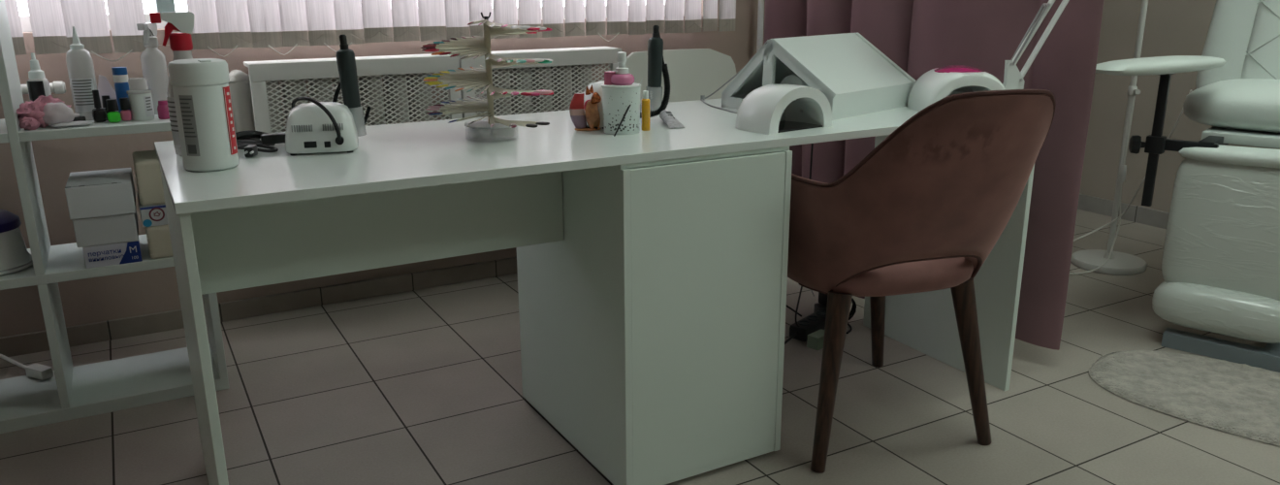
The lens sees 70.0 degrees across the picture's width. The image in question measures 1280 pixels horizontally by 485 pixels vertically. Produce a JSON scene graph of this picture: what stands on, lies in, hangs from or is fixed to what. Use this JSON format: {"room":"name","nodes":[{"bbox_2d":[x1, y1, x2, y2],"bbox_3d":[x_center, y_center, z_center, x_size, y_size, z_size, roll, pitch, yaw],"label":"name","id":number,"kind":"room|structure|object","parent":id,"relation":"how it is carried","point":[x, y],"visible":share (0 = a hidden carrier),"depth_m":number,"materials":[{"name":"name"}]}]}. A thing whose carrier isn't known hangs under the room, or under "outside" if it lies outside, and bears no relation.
{"room":"salon","nodes":[
{"label":"salon","id":0,"kind":"room"},
{"bbox_2d":[114,82,129,111],"bbox_3d":[-1.336,-0.370,2.368,0.034,0.092,0.034,-9,18,-28],"label":"bottle","id":1,"kind":"object","parent":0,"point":[120,88],"depth_m":2.35,"materials":[{"name":"blue plastic"}]},
{"bbox_2d":[0,0,765,337],"bbox_3d":[-0.710,-1.180,3.145,5.930,2.700,0.200,-9,18,-28],"label":"wall","id":2,"kind":"structure","parent":0,"point":[85,301],"depth_m":2.84,"materials":[{"name":"paint"}]},
{"bbox_2d":[20,80,65,94],"bbox_3d":[-2.198,-0.362,2.337,1.250,0.036,0.068,-9,18,-28],"label":"pipe","id":3,"kind":"object","parent":2,"relation":"attached to","point":[57,87],"visible":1,"depth_m":2.60,"materials":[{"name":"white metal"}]},
{"bbox_2d":[0,256,517,356],"bbox_3d":[-0.651,0.114,3.414,5.930,0.062,0.015,-9,18,-28],"label":"baseboard","id":4,"kind":"structure","parent":2,"relation":"attached to","point":[127,327],"depth_m":3.08,"materials":[{"name":"tile"}]},
{"bbox_2d":[228,69,432,132],"bbox_3d":[-0.997,-0.282,3.027,0.632,0.598,0.135,-9,18,-28],"label":"radiator","id":5,"kind":"object","parent":2,"relation":"attached to","point":[240,82],"visible":0.14,"depth_m":2.89,"materials":[{"name":"silver metal"}]},
{"bbox_2d":[16,0,684,31],"bbox_3d":[-1.092,-1.356,2.882,2.965,1.315,0.080,-9,18,-28],"label":"window","id":6,"kind":"structure","parent":2,"relation":"in","point":[149,6],"depth_m":2.81,"materials":[{"name":"white glass"}]},
{"bbox_2d":[4,0,735,62],"bbox_3d":[-1.008,-1.371,2.719,3.160,1.579,0.129,-9,18,-28],"label":"vertical blinds","id":7,"kind":"object","parent":6,"relation":"attached to","point":[234,24],"visible":0.84,"depth_m":2.89,"materials":[{"name":"white fabric"}]},
{"bbox_2d":[243,53,462,132],"bbox_3d":[-0.926,-0.287,3.038,0.650,0.642,0.185,-9,18,-28],"label":"radiator cover","id":8,"kind":"object","parent":2,"relation":"attached to","point":[261,73],"visible":0.28,"depth_m":2.89,"materials":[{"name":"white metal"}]},
{"bbox_2d":[243,53,451,66],"bbox_3d":[-0.920,-0.587,2.941,0.650,0.012,0.103,-9,18,-28],"label":"shelf","id":9,"kind":"object","parent":8,"relation":"attached to","point":[245,63],"depth_m":2.91,"materials":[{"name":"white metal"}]},
{"bbox_2d":[265,72,449,132],"bbox_3d":[-0.887,-0.269,2.976,0.584,0.553,0.004,-9,18,-28],"label":"grille","id":10,"kind":"object","parent":8,"relation":"attached to","point":[277,77],"depth_m":2.92,"materials":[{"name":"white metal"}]},
{"bbox_2d":[22,15,703,34],"bbox_3d":[-1.058,-0.711,3.009,2.965,0.007,0.085,-9,18,-28],"label":"trim","id":11,"kind":"structure","parent":2,"relation":"attached to","point":[159,29],"depth_m":2.75,"materials":[{"name":"paint"}]},
{"bbox_2d":[443,64,591,119],"bbox_3d":[-0.436,-0.371,3.333,0.552,0.598,0.135,-9,18,-28],"label":"radiator","id":12,"kind":"object","parent":2,"relation":"attached to","point":[572,66],"visible":0.09,"depth_m":3.26,"materials":[{"name":"silver metal"}]},
{"bbox_2d":[458,46,621,118],"bbox_3d":[-0.374,-0.375,3.339,0.608,0.642,0.185,-9,18,-28],"label":"radiator cover","id":13,"kind":"object","parent":2,"relation":"attached to","point":[596,55],"visible":0.16,"depth_m":3.21,"materials":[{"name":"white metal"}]},
{"bbox_2d":[474,63,610,117],"bbox_3d":[-0.335,-0.357,3.277,0.542,0.553,0.004,-9,18,-28],"label":"grille","id":14,"kind":"object","parent":13,"relation":"attached to","point":[476,65],"depth_m":3.21,"materials":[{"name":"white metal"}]},
{"bbox_2d":[491,46,617,53],"bbox_3d":[-0.368,-0.675,3.242,0.608,0.012,0.103,-9,18,-28],"label":"shelf","id":15,"kind":"object","parent":13,"relation":"attached to","point":[592,48],"depth_m":3.25,"materials":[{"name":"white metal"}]},
{"bbox_2d":[756,0,764,52],"bbox_3d":[0.488,-1.331,3.656,0.032,2.700,0.056,-9,18,-28],"label":"pipe","id":16,"kind":"object","parent":2,"relation":"attached to","point":[760,13],"visible":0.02,"depth_m":3.76,"materials":[{"name":"white plastic"}]},
{"bbox_2d":[0,209,1279,484],"bbox_3d":[1.054,1.002,0.545,6.130,0.100,7.320,-9,18,-28],"label":"floor","id":17,"kind":"structure","parent":0,"point":[424,386],"depth_m":2.35,"materials":[{"name":"tile"}]},
{"bbox_2d":[0,0,229,433],"bbox_3d":[-1.692,-0.273,2.176,1.113,1.492,0.300,-9,18,-28],"label":"shelving unit","id":18,"kind":"object","parent":17,"relation":"on","point":[82,391],"visible":0.7,"depth_m":2.34,"materials":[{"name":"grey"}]},
{"bbox_2d":[0,209,32,275],"bbox_3d":[-1.619,-0.005,2.264,0.182,0.146,0.182,-9,18,-28],"label":"steriliser","id":19,"kind":"object","parent":18,"relation":"on","point":[15,256],"visible":0.91,"depth_m":2.25,"materials":[{"name":"white plastic"}]},
{"bbox_2d":[0,353,53,380],"bbox_3d":[-1.854,0.321,2.533,0.495,0.082,0.082,1,16,5],"label":"lead","id":20,"kind":"object","parent":18,"relation":"on","point":[35,370],"visible":1,"depth_m":2.50,"materials":[{"name":"white plastic"}]},
{"bbox_2d":[25,363,53,380],"bbox_3d":[-1.647,0.354,2.507,0.075,0.030,0.034,7,17,24],"label":"socket","id":21,"kind":"object","parent":20,"relation":"attached to","point":[35,370],"depth_m":2.49,"materials":[{"name":"white plastic"}]},
{"bbox_2d":[26,52,51,101],"bbox_3d":[-1.524,-0.395,2.318,0.048,0.169,0.048,-9,18,-28],"label":"bottle","id":22,"kind":"object","parent":18,"relation":"on","point":[38,85],"visible":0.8,"depth_m":2.30,"materials":[{"name":"white plastic"}]},
{"bbox_2d":[16,95,74,129],"bbox_3d":[-1.442,-0.316,2.213,0.118,0.080,0.089,-14,21,-41],"label":"scrunchie","id":23,"kind":"object","parent":18,"relation":"on","point":[44,112],"visible":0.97,"depth_m":2.19,"materials":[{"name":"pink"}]},
{"bbox_2d":[51,121,92,127],"bbox_3d":[-1.383,-0.288,2.225,0.085,0.012,0.050,-12,20,-36],"label":"clear tray","id":24,"kind":"object","parent":18,"relation":"on","point":[71,123],"visible":1,"depth_m":2.21,"materials":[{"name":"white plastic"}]},
{"bbox_2d":[72,112,86,121],"bbox_3d":[-1.407,-0.308,2.268,0.030,0.027,0.050,13,20,39],"label":"blister pack","id":25,"kind":"object","parent":18,"relation":"on","point":[78,117],"visible":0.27,"depth_m":2.27,"materials":[{"name":"black metal"}]},
{"bbox_2d":[65,26,96,120],"bbox_3d":[-1.416,-0.429,2.318,0.058,0.233,0.059,-9,18,-28],"label":"bottle","id":26,"kind":"object","parent":18,"relation":"on","point":[79,60],"visible":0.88,"depth_m":2.30,"materials":[{"name":"white plastic"}]},
{"bbox_2d":[71,79,94,105],"bbox_3d":[-1.406,-0.379,2.309,0.043,0.063,0.010,-7,17,-24],"label":"print","id":27,"kind":"object","parent":26,"relation":"attached to","point":[81,89],"depth_m":2.31,"materials":[{"name":"grey paper"}]},
{"bbox_2d":[92,89,106,122],"bbox_3d":[-1.357,-0.342,2.288,0.030,0.081,0.027,-13,20,-39],"label":"nail polish","id":28,"kind":"object","parent":18,"relation":"on","point":[99,114],"visible":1,"depth_m":2.28,"materials":[{"name":"black glass"}]},
{"bbox_2d":[92,108,106,122],"bbox_3d":[-1.357,-0.319,2.295,0.030,0.034,0.027,-13,20,-39],"label":"bottle","id":29,"kind":"object","parent":28,"relation":"on","point":[98,114],"depth_m":2.28,"materials":[{"name":"black glass"}]},
{"bbox_2d":[101,95,110,120],"bbox_3d":[-1.355,-0.343,2.325,0.028,0.063,0.025,-9,18,-27],"label":"nail polish","id":30,"kind":"object","parent":18,"relation":"on","point":[104,97],"visible":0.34,"depth_m":2.31,"materials":[{"name":"black glass"}]},
{"bbox_2d":[97,74,118,111],"bbox_3d":[-1.389,-0.384,2.388,0.054,0.108,0.021,-9,18,-28],"label":"sachet","id":31,"kind":"object","parent":18,"relation":"on","point":[105,87],"visible":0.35,"depth_m":2.38,"materials":[{"name":"white plastic"}]},
{"bbox_2d":[82,240,142,268],"bbox_3d":[-1.377,0.006,2.387,0.124,0.056,0.212,-9,18,-28],"label":"glove box","id":32,"kind":"object","parent":18,"relation":"on","point":[111,254],"visible":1,"depth_m":2.30,"materials":[{"name":"grey cardboard"}]},
{"bbox_2d":[82,242,127,268],"bbox_3d":[-1.326,0.030,2.300,0.124,0.054,0.001,-9,18,-28],"label":"print","id":33,"kind":"object","parent":32,"relation":"attached to","point":[111,254],"depth_m":2.29,"materials":[{"name":"blue"}]},
{"bbox_2d":[72,209,138,247],"bbox_3d":[-1.381,-0.056,2.369,0.134,0.072,0.215,-9,18,-27],"label":"glove box","id":34,"kind":"object","parent":32,"relation":"on","point":[120,228],"visible":0.72,"depth_m":2.28,"materials":[{"name":"grey cardboard"}]},
{"bbox_2d":[64,167,135,219],"bbox_3d":[-1.382,-0.129,2.349,0.142,0.079,0.225,-9,18,-27],"label":"glove box","id":35,"kind":"object","parent":34,"relation":"on","point":[89,194],"visible":1,"depth_m":2.26,"materials":[{"name":"grey cardboard"}]},
{"bbox_2d":[64,182,119,188],"bbox_3d":[-1.344,-0.142,2.249,0.120,0.001,0.010,-9,18,-27],"label":"print","id":36,"kind":"object","parent":35,"relation":"on","point":[103,184],"depth_m":2.25,"materials":[{"name":"grey"}]},
{"bbox_2d":[106,98,121,122],"bbox_3d":[-1.318,-0.330,2.287,0.029,0.058,0.026,-9,18,-29],"label":"nail polish","id":37,"kind":"object","parent":18,"relation":"on","point":[112,104],"visible":1,"depth_m":2.28,"materials":[{"name":"green glass"}]},
{"bbox_2d":[107,111,121,122],"bbox_3d":[-1.318,-0.315,2.291,0.029,0.027,0.026,-9,18,-29],"label":"bottle","id":38,"kind":"object","parent":37,"relation":"on","point":[112,116],"depth_m":2.28,"materials":[{"name":"green glass"}]},
{"bbox_2d":[111,66,129,112],"bbox_3d":[-1.336,-0.388,2.363,0.034,0.129,0.035,-9,18,-28],"label":"tube","id":39,"kind":"object","parent":18,"relation":"on","point":[119,74],"visible":0.72,"depth_m":2.34,"materials":[{"name":"blue plastic"}]},
{"bbox_2d":[119,97,131,121],"bbox_3d":[-1.302,-0.337,2.313,0.025,0.058,0.022,-7,17,-23],"label":"nail polish","id":40,"kind":"object","parent":18,"relation":"on","point":[125,113],"visible":1,"depth_m":2.31,"materials":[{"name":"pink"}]},
{"bbox_2d":[120,109,131,121],"bbox_3d":[-1.302,-0.322,2.318,0.025,0.027,0.022,-7,17,-23],"label":"bottle","id":41,"kind":"object","parent":40,"relation":"on","point":[126,114],"depth_m":2.31,"materials":[{"name":"pink glass"}]},
{"bbox_2d":[126,77,155,120],"bbox_3d":[-1.274,-0.367,2.330,0.058,0.105,0.058,-9,18,-28],"label":"jar","id":42,"kind":"object","parent":18,"relation":"on","point":[140,97],"visible":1,"depth_m":2.31,"materials":[{"name":"white plastic"}]},
{"bbox_2d":[128,93,155,120],"bbox_3d":[-1.274,-0.350,2.335,0.052,0.070,0.052,-9,18,-28],"label":"bottle","id":43,"kind":"object","parent":42,"relation":"on","point":[141,104],"depth_m":2.32,"materials":[{"name":"white plastic"}]},
{"bbox_2d":[145,96,152,110],"bbox_3d":[-1.249,-0.353,2.325,0.002,0.033,0.015,6,17,20],"label":"print","id":44,"kind":"object","parent":42,"relation":"attached to","point":[148,100],"depth_m":2.32,"materials":[{"name":"grey paper"}]},
{"bbox_2d":[136,22,168,114],"bbox_3d":[-1.288,-0.461,2.421,0.060,0.236,0.071,-1,16,-1],"label":"spray bottle","id":45,"kind":"object","parent":18,"relation":"on","point":[153,62],"visible":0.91,"depth_m":2.40,"materials":[{"name":"white plastic"}]},
{"bbox_2d":[144,224,173,258],"bbox_3d":[-1.263,-0.026,2.444,0.101,0.086,0.201,-9,18,-28],"label":"pack","id":46,"kind":"object","parent":18,"relation":"on","point":[158,238],"visible":0.38,"depth_m":2.35,"materials":[{"name":"beige"}]},
{"bbox_2d":[136,192,168,226],"bbox_3d":[-1.268,-0.093,2.425,0.104,0.052,0.202,-9,18,-28],"label":"box","id":47,"kind":"object","parent":46,"relation":"on","point":[153,214],"visible":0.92,"depth_m":2.33,"materials":[{"name":"grey cardboard"}]},
{"bbox_2d":[143,219,152,226],"bbox_3d":[-1.254,-0.049,2.327,0.020,0.020,0.001,-9,18,-28],"label":"print","id":48,"kind":"object","parent":47,"relation":"attached to","point":[146,222],"depth_m":2.33,"materials":[{"name":"blue"}]},
{"bbox_2d":[132,149,165,205],"bbox_3d":[-1.268,-0.174,2.405,0.103,0.112,0.201,-9,18,-28],"label":"pack","id":49,"kind":"object","parent":47,"relation":"on","point":[146,165],"visible":0.58,"depth_m":2.31,"materials":[{"name":"beige cardboard"}]},
{"bbox_2d":[139,204,165,210],"bbox_3d":[-1.233,-0.090,2.328,0.072,0.006,0.001,-9,18,-28],"label":"print","id":50,"kind":"object","parent":47,"relation":"on","point":[153,207],"depth_m":2.33,"materials":[{"name":"blue"}]},
{"bbox_2d":[149,207,164,221],"bbox_3d":[-1.233,-0.072,2.333,0.036,0.036,0.004,-9,18,-28],"label":"print","id":51,"kind":"object","parent":47,"relation":"attached to","point":[155,213],"depth_m":2.33,"materials":[{"name":"red"}]},
{"bbox_2d":[157,99,169,119],"bbox_3d":[-1.223,-0.342,2.349,0.033,0.047,0.033,-9,18,-28],"label":"nail polish","id":52,"kind":"object","parent":18,"relation":"on","point":[162,108],"visible":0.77,"depth_m":2.34,"materials":[{"name":"pink glass"}]},
{"bbox_2d":[154,98,1034,484],"bbox_3d":[-0.005,0.093,2.213,1.960,0.750,0.685,-9,18,-28],"label":"desk","id":53,"kind":"object","parent":17,"relation":"on","point":[409,192],"visible":0.63,"depth_m":1.84,"materials":[{"name":"white laminate"}]},
{"bbox_2d":[149,11,194,156],"bbox_3d":[-0.873,-0.303,1.756,0.078,0.271,0.075,3,16,13],"label":"spray bottle","id":54,"kind":"object","parent":53,"relation":"on","point":[180,44],"visible":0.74,"depth_m":1.72,"materials":[{"name":"white"}]},
{"bbox_2d":[166,99,178,131],"bbox_3d":[-0.888,-0.241,1.744,0.046,0.057,0.008,9,18,31],"label":"print","id":55,"kind":"object","parent":54,"relation":"attached to","point":[171,103],"depth_m":1.74,"materials":[{"name":"grey paper"}]},
{"bbox_2d":[167,58,238,172],"bbox_3d":[-0.777,-0.229,1.631,0.096,0.194,0.096,-15,21,-41],"label":"wipes canister","id":56,"kind":"object","parent":53,"relation":"on","point":[201,87],"visible":1,"depth_m":1.60,"materials":[{"name":"white plastic"}]},
{"bbox_2d":[179,97,196,154],"bbox_3d":[-0.785,-0.202,1.592,0.023,0.097,0.002,3,16,10],"label":"print","id":57,"kind":"object","parent":56,"relation":"attached to","point":[187,106],"depth_m":1.59,"materials":[{"name":"grey paper"}]},
{"bbox_2d":[224,90,237,153],"bbox_3d":[-0.731,-0.218,1.634,0.002,0.116,0.024,0,16,0],"label":"print","id":58,"kind":"object","parent":56,"relation":"attached to","point":[230,139],"depth_m":1.63,"materials":[{"name":"red paper"}]},
{"bbox_2d":[235,130,285,157],"bbox_3d":[-0.776,-0.197,1.818,0.116,0.033,0.186,-3,16,-9],"label":"heap","id":59,"kind":"object","parent":53,"relation":"on","point":[248,141],"visible":0.72,"depth_m":1.86,"materials":[{"name":"black plastic"}]},
{"bbox_2d":[285,96,371,155],"bbox_3d":[-0.632,-0.241,1.830,0.158,0.109,0.158,-2,16,-5],"label":"drill","id":60,"kind":"object","parent":53,"relation":"on","point":[314,127],"visible":1,"depth_m":1.77,"materials":[{"name":"white plastic"}]},
{"bbox_2d":[303,141,330,148],"bbox_3d":[-0.625,-0.190,1.772,0.049,0.013,0.006,-5,16,-15],"label":"socket","id":61,"kind":"object","parent":60,"relation":"attached to","point":[306,144],"depth_m":1.77,"materials":[{"name":"black plastic"}]},
{"bbox_2d":[332,34,360,127],"bbox_3d":[-0.601,-0.313,1.872,0.046,0.222,0.079,-14,21,-41],"label":"drill handpiece","id":62,"kind":"object","parent":60,"relation":"on","point":[348,84],"visible":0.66,"depth_m":1.84,"materials":[{"name":"grey plastic"}]},
{"bbox_2d":[420,12,553,135],"bbox_3d":[-0.317,-0.349,1.922,0.272,0.262,0.272,-13,20,-38],"label":"rack","id":63,"kind":"object","parent":53,"relation":"on","point":[477,47],"visible":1,"depth_m":1.90,"materials":[{"name":"white plastic"}]},
{"bbox_2d":[569,84,601,130],"bbox_3d":[-0.123,-0.301,2.052,0.071,0.104,0.037,-2,16,-7],"label":"figurine","id":64,"kind":"object","parent":53,"relation":"on","point":[577,112],"visible":0.99,"depth_m":2.05,"materials":[{"name":"orange ceramic"}]},
{"bbox_2d":[583,80,604,128],"bbox_3d":[-0.083,-0.321,2.112,0.150,0.102,0.100,-12,20,-36],"label":"drill","id":65,"kind":"object","parent":53,"relation":"on","point":[596,85],"visible":0.26,"depth_m":2.08,"materials":[{"name":"white plastic"}]},
{"bbox_2d":[601,82,640,134],"bbox_3d":[-0.041,-0.295,2.018,0.089,0.105,0.089,-9,18,-28],"label":"pot","id":66,"kind":"object","parent":53,"relation":"on","point":[616,101],"visible":0.86,"depth_m":1.99,"materials":[{"name":"white ceramic"}]},
{"bbox_2d":[604,70,615,85],"bbox_3d":[-0.066,-0.313,2.020,0.026,0.130,0.026,-9,18,-28],"label":"bottle","id":67,"kind":"object","parent":66,"relation":"in","point":[608,75],"visible":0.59,"depth_m":2.00,"materials":[{"name":"pink plastic"}]},
{"bbox_2d":[610,51,634,91],"bbox_3d":[-0.039,-0.333,2.011,0.053,0.172,0.053,-9,18,-28],"label":"pump bottle","id":68,"kind":"object","parent":66,"relation":"in","point":[622,77],"visible":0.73,"depth_m":1.99,"materials":[{"name":"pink plastic"}]},
{"bbox_2d":[613,78,642,136],"bbox_3d":[-0.024,-0.292,1.979,0.008,0.117,0.094,12,20,37],"label":"brush","id":69,"kind":"object","parent":53,"relation":"on","point":[628,107],"visible":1,"depth_m":1.97,"materials":[{"name":"black plastic"}]},
{"bbox_2d":[640,90,650,130],"bbox_3d":[0.013,-0.295,2.045,0.020,0.089,0.020,-9,18,-28],"label":"oil bottle","id":70,"kind":"object","parent":53,"relation":"on","point":[646,102],"visible":1,"depth_m":2.04,"materials":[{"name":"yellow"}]},
{"bbox_2d":[640,25,671,118],"bbox_3d":[0.020,-0.406,2.191,0.112,0.223,0.044,-5,16,-16],"label":"drill handpiece","id":71,"kind":"object","parent":53,"relation":"on","point":[656,67],"visible":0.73,"depth_m":2.19,"materials":[{"name":"grey plastic"}]},
{"bbox_2d":[659,109,684,127],"bbox_3d":[0.071,-0.290,2.136,0.037,0.027,0.132,-4,16,-12],"label":"tube","id":72,"kind":"object","parent":53,"relation":"on","point":[665,115],"visible":1,"depth_m":2.12,"materials":[{"name":"white plastic"}]},
{"bbox_2d":[700,41,767,113],"bbox_3d":[0.247,-0.444,2.405,0.105,0.175,0.323,-6,17,-18],"label":"cable","id":73,"kind":"object","parent":53,"relation":"on","point":[702,97],"visible":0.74,"depth_m":2.50,"materials":[{"name":"grey plastic"}]},
{"bbox_2d":[735,84,831,134],"bbox_3d":[0.323,-0.311,2.081,0.204,0.097,0.127,-12,19,-35],"label":"lamp","id":74,"kind":"object","parent":53,"relation":"on","point":[769,109],"visible":1,"depth_m":2.04,"materials":[{"name":"white plastic"}]},
{"bbox_2d":[721,32,916,120],"bbox_3d":[0.477,-0.452,2.415,0.354,0.185,0.388,15,22,43],"label":"hood","id":75,"kind":"object","parent":53,"relation":"on","point":[855,78],"visible":0.77,"depth_m":2.33,"materials":[{"name":"white plastic"}]},
{"bbox_2d":[780,73,808,86],"bbox_3d":[0.470,-0.409,2.415,0.086,0.086,0.258,15,22,43],"label":"roll","id":76,"kind":"object","parent":75,"relation":"in","point":[793,79],"visible":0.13,"depth_m":2.32,"materials":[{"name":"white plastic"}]},
{"bbox_2d":[906,64,1005,111],"bbox_3d":[0.821,-0.398,2.355,0.224,0.111,0.172,-1,16,-3],"label":"lamp","id":77,"kind":"object","parent":53,"relation":"on","point":[936,84],"visible":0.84,"depth_m":2.29,"materials":[{"name":"white plastic"}]},
{"bbox_2d":[1002,0,1069,89],"bbox_3d":[0.896,-0.590,2.258,0.426,0.648,0.170,4,16,16],"label":"lamp","id":78,"kind":"object","parent":53,"relation":"attached to","point":[1012,78],"visible":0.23,"depth_m":2.30,"materials":[{"name":"white plastic"}]},
{"bbox_2d":[516,146,792,484],"bbox_3d":[0.007,0.108,2.195,0.412,0.732,0.574,-9,18,-28],"label":"pedestal","id":79,"kind":"object","parent":17,"relation":"on","point":[652,334],"visible":0.81,"depth_m":1.96,"materials":[{"name":"white laminate"}]},
{"bbox_2d":[625,48,735,104],"bbox_3d":[0.201,-0.175,2.969,0.448,0.857,0.454,-9,18,-28],"label":"chair","id":80,"kind":"object","parent":17,"relation":"on","point":[694,73],"visible":0.16,"depth_m":3.07,"materials":[{"name":"white plastic"}]},
{"bbox_2d":[789,310,826,341],"bbox_3d":[0.544,0.263,2.880,0.062,0.056,0.190,13,20,39],"label":"power strip","id":81,"kind":"object","parent":17,"relation":"on","point":[816,321],"visible":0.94,"depth_m":2.83,"materials":[{"name":"black plastic"}]},
{"bbox_2d":[798,311,826,325],"bbox_3d":[0.544,0.238,2.873,0.038,0.004,0.148,13,20,39],"label":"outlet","id":82,"kind":"object","parent":81,"relation":"attached to","point":[817,318],"depth_m":2.86,"materials":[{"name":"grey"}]},
{"bbox_2d":[806,328,824,350],"bbox_3d":[0.547,0.296,2.789,0.070,0.040,0.040,-15,22,-42],"label":"box","id":83,"kind":"object","parent":17,"relation":"on","point":[815,340],"visible":0.7,"depth_m":2.77,"materials":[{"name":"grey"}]},
{"bbox_2d":[784,143,852,344],"bbox_3d":[0.366,-0.035,2.704,0.739,0.722,0.220,-12,19,-35],"label":"loose wire","id":84,"kind":"object","parent":17,"relation":"on","point":[789,307],"visible":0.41,"depth_m":2.81,"materials":[{"name":"black rubber"}]},
{"bbox_2d":[813,291,856,319],"bbox_3d":[0.631,0.192,2.966,0.115,0.144,0.095,-3,16,-9],"label":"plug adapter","id":85,"kind":"object","parent":17,"relation":"on","point":[821,304],"visible":0.2,"depth_m":2.96,"materials":[{"name":"black plastic"}]},
{"bbox_2d":[787,89,1055,473],"bbox_3d":[0.592,0.042,2.162,0.572,0.875,0.716,-5,16,-16],"label":"armchair","id":86,"kind":"object","parent":17,"relation":"on","point":[926,208],"visible":0.81,"depth_m":1.92,"materials":[{"name":"brown fabric"}]},
{"bbox_2d":[1069,0,1148,275],"bbox_3d":[1.621,-0.733,3.221,0.733,1.775,0.264,-9,18,-28],"label":"floor lamp","id":87,"kind":"object","parent":17,"relation":"on","point":[1108,261],"visible":0.84,"depth_m":3.47,"materials":[{"name":"grey metal"}]},
{"bbox_2d":[1119,164,1126,182],"bbox_3d":[1.819,-0.259,3.444,0.018,0.066,0.018,-9,18,-28],"label":"switch","id":88,"kind":"object","parent":87,"relation":"attached to","point":[1122,168],"depth_m":3.44,"materials":[{"name":"grey plastic"}]},
{"bbox_2d":[1073,89,1192,241],"bbox_3d":[1.509,-0.217,3.332,0.733,0.719,0.260,4,16,14],"label":"cable","id":89,"kind":"object","parent":17,"relation":"on","point":[1191,90],"visible":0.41,"depth_m":3.33,"materials":[{"name":"white plastic"}]},
{"bbox_2d":[1088,350,1279,447],"bbox_3d":[1.668,0.422,2.361,0.928,0.020,0.498,13,21,40],"label":"rug","id":90,"kind":"object","parent":17,"relation":"on","point":[1240,400],"visible":1,"depth_m":2.46,"materials":[{"name":"white fur"}]},
{"bbox_2d":[1095,0,1279,372],"bbox_3d":[1.964,-0.369,2.699,0.994,1.357,1.164,13,21,40],"label":"chair","id":91,"kind":"object","parent":17,"relation":"on","point":[1221,261],"visible":1,"depth_m":2.67,"materials":[{"name":"white leather"},{"name":"grey steel"},{"name":"dark metal"}]},
{"bbox_2d":[1178,144,1279,167],"bbox_3d":[1.756,-0.243,2.583,0.405,0.051,0.135,13,21,40],"label":"cushion","id":92,"kind":"object","parent":91,"relation":"on","point":[1197,155],"depth_m":2.59,"materials":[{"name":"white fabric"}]},
{"bbox_2d":[1183,78,1279,132],"bbox_3d":[2.055,-0.417,2.813,0.620,0.140,0.550,13,21,40],"label":"seat cushion","id":93,"kind":"object","parent":91,"relation":"on","point":[1227,105],"depth_m":2.74,"materials":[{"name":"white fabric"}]},
{"bbox_2d":[1079,0,1279,212],"bbox_3d":[3.645,-0.774,1.634,0.100,2.700,7.220,-9,18,-28],"label":"wall","id":94,"kind":"structure","parent":0,"point":[1172,27],"depth_m":4.12,"materials":[{"name":"paint"}]},
{"bbox_2d":[1077,193,1169,228],"bbox_3d":[3.655,0.522,1.875,0.012,0.075,7.005,-9,18,-28],"label":"baseboard","id":95,"kind":"structure","parent":94,"relation":"attached to","point":[1135,213],"depth_m":4.23,"materials":[{"name":"tile"}]},
{"bbox_3d":[1.040,-1.692,-0.218,6.130,0.100,7.320,-9,18,-28],"label":"ceiling","id":96,"kind":"structure","parent":0,"visible":0},
{"bbox_2d":[763,0,1103,350],"bbox_3d":[0.782,-1.094,2.734,0.132,2.657,1.310,-10,19,-32],"label":"curtain","id":97,"kind":"object","parent":96,"relation":"hanging from","point":[920,37],"visible":0.28,"depth_m":2.56,"materials":[{"name":"pink fabric"}]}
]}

